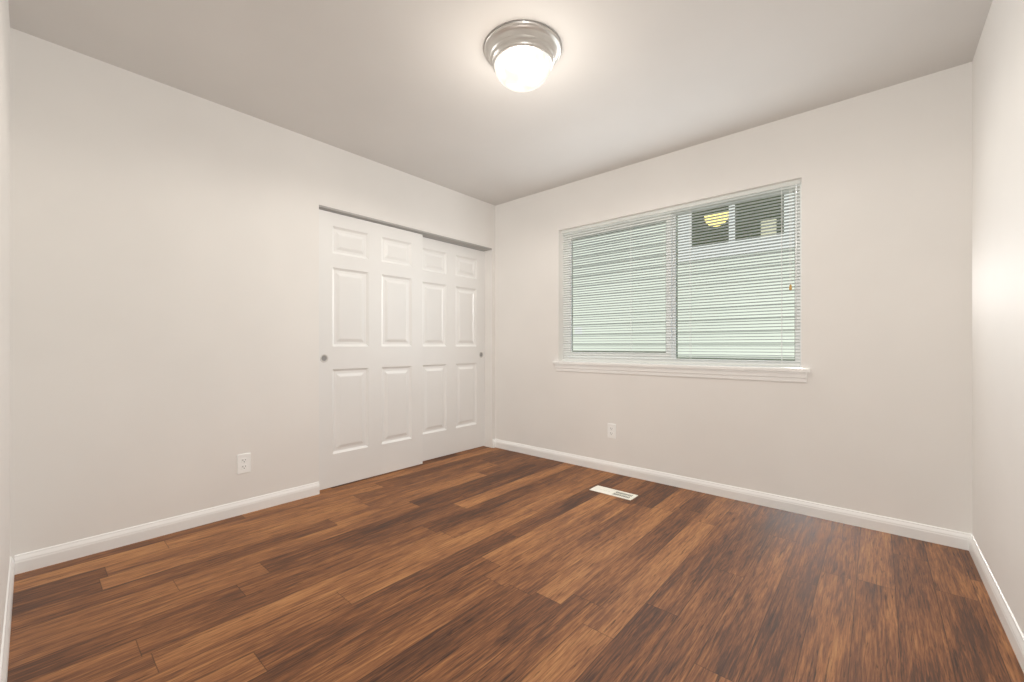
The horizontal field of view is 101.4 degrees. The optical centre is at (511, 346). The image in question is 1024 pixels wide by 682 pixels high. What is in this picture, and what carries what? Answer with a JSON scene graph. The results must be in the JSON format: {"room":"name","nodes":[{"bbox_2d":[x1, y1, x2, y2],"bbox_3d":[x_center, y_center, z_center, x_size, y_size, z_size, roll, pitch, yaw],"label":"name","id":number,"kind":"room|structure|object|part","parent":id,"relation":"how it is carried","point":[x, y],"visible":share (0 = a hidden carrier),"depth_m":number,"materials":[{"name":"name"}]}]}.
{"room":"empty bedroom","nodes":[
{"label":"empty bedroom","id":0,"kind":"room"},
{"bbox_2d":[0,0,9,654],"bbox_3d":[-1.049,-0.200,0.741,3.270,2.440,0.140,0,0,41],"label":"wall","id":1,"kind":"structure","parent":0,"point":[4,289],"depth_m":1.47,"materials":[{"name":"paint"}]},
{"bbox_2d":[0,556,14,681],"bbox_3d":[-1.346,0.979,1.101,2.350,0.083,0.013,0,0,41],"label":"baseboard","id":2,"kind":"structure","parent":1,"relation":"attached to","point":[4,655],"depth_m":1.43,"materials":[{"name":"paint"}]},
{"bbox_2d":[10,28,494,561],"bbox_3d":[-1.255,-0.200,3.100,0.140,2.440,3.426,0,0,41],"label":"wall","id":3,"kind":"structure","parent":0,"point":[164,300],"depth_m":2.26,"materials":[{"name":"paint"}]},
{"bbox_2d":[15,482,319,574],"bbox_3d":[-1.777,0.979,2.385,0.013,0.083,1.356,0,0,41],"label":"baseboard","id":4,"kind":"structure","parent":3,"relation":"attached to","point":[43,557],"depth_m":2.22,"materials":[{"name":"paint"}]},
{"bbox_2d":[237,453,250,473],"bbox_3d":[-1.632,0.715,2.554,0.009,0.116,0.072,0,0,41],"label":"outlet","id":5,"kind":"object","parent":3,"relation":"attached to","point":[243,463],"visible":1,"depth_m":2.55,"materials":[{"name":"plastic"}]},
{"bbox_2d":[319,205,491,250],"bbox_3d":[-0.821,-0.974,3.600,0.135,0.012,1.729,0,0,41],"label":"track","id":6,"kind":"object","parent":3,"relation":"attached to","point":[431,235],"visible":0.57,"depth_m":3.51,"materials":[{"name":"silver metal"}]},
{"bbox_2d":[319,209,422,489],"bbox_3d":[-1.079,0.026,3.281,0.038,1.972,0.905,0,0,41],"label":"closet door","id":7,"kind":"structure","parent":6,"relation":"hanging from","point":[370,349],"depth_m":3.23,"materials":[{"name":"paint"}]},
{"bbox_2d":[423,237,484,460],"bbox_3d":[-0.581,0.026,3.944,0.038,1.972,0.890,0,0,41],"label":"closet door","id":8,"kind":"structure","parent":6,"relation":"hanging from","point":[453,348],"depth_m":3.94,"materials":[{"name":"paint"}]},
{"bbox_2d":[8,0,992,205],"bbox_3d":[-0.196,-1.470,2.177,4.470,0.100,3.746,0,0,41],"label":"ceiling","id":9,"kind":"structure","parent":0,"point":[417,88],"depth_m":2.12,"materials":[{"name":"paint"}]},
{"bbox_2d":[484,21,560,91],"bbox_3d":[0.051,-1.333,2.011,0.368,0.174,0.368,0,0,41],"label":"ceiling light","id":10,"kind":"object","parent":9,"relation":"attached to","point":[522,56],"visible":1,"depth_m":1.91,"materials":[{"name":"white glass"}]},
{"bbox_3d":[0.051,-1.296,2.011,0.272,0.100,0.272,0,0,41],"label":"glass","id":11,"kind":"part","parent":10,"relation":"part of","materials":[{"name":"white glass"}]},
{"bbox_2d":[7,446,1023,681],"bbox_3d":[-0.196,1.070,2.177,4.470,0.100,3.746,0,0,41],"label":"floor","id":12,"kind":"structure","parent":0,"point":[484,564],"depth_m":1.72,"materials":[{"name":"wood"}]},
{"bbox_2d":[590,485,637,499],"bbox_3d":[0.704,1.018,2.914,0.312,0.004,0.118,0,0,41],"label":"floor vent","id":13,"kind":"object","parent":12,"relation":"in","point":[613,492],"visible":1,"depth_m":2.91,"materials":[{"name":"metal"}]},
{"bbox_2d":[495,62,971,533],"bbox_3d":[1.109,-0.200,3.219,3.270,2.440,0.140,0,0,41],"label":"wall","id":14,"kind":"structure","parent":0,"point":[872,414],"depth_m":2.48,"materials":[{"name":"paint"}]},
{"bbox_2d":[608,423,615,438],"bbox_3d":[0.804,0.685,3.386,0.072,0.116,0.009,0,0,41],"label":"outlet","id":15,"kind":"object","parent":14,"relation":"attached to","point":[611,430],"visible":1,"depth_m":3.38,"materials":[{"name":"plastic"}]},
{"bbox_2d":[553,361,809,382],"bbox_3d":[1.105,0.178,3.161,1.879,0.086,0.114,0,0,41],"label":"window sill","id":16,"kind":"structure","parent":14,"relation":"in","point":[785,374],"depth_m":2.95,"materials":[{"name":"paint"}]},
{"bbox_2d":[564,185,800,367],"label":"window","id":17,"kind":"structure","parent":14,"relation":"in","point":[797,358],"depth_m":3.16,"materials":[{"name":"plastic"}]},
{"bbox_3d":[0.850,-0.448,3.457,0.927,1.075,0.038,0,0,41],"label":"window sash","id":18,"kind":"part","parent":17,"relation":"part of","materials":[{"name":"white plastic"}]},
{"bbox_2d":[562,180,800,366],"bbox_3d":[1.116,-0.450,3.175,1.773,1.158,0.039,0,0,41],"label":"window blind","id":19,"kind":"object","parent":17,"relation":"attached to","point":[738,195],"visible":0.92,"depth_m":3.02,"materials":[{"name":"white plastic"}]},
{"bbox_2d":[572,193,794,360],"bbox_3d":[1.174,-0.448,3.208,1.662,1.081,0.037,0,0,41],"label":"spacer","id":20,"kind":"object","parent":17,"relation":"in","point":[676,313],"visible":0.65,"depth_m":3.17,"materials":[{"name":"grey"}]},
{"bbox_2d":[495,439,971,550],"bbox_3d":[1.059,0.979,3.162,3.270,0.083,0.013,0,0,41],"label":"baseboard","id":21,"kind":"structure","parent":14,"relation":"attached to","point":[937,535],"depth_m":2.65,"materials":[{"name":"paint"}]},
{"bbox_2d":[972,0,1023,634],"bbox_3d":[1.316,-0.200,0.860,0.140,2.440,3.426,0,0,41],"label":"wall","id":22,"kind":"structure","parent":0,"point":[998,297],"depth_m":1.62,"materials":[{"name":"paint"}]},
{"bbox_2d":[969,535,1023,672],"bbox_3d":[1.258,0.979,0.911,0.013,0.083,3.120,0,0,41],"label":"baseboard","id":23,"kind":"structure","parent":22,"relation":"attached to","point":[1013,632],"depth_m":1.58,"materials":[{"name":"paint"}]}
]}

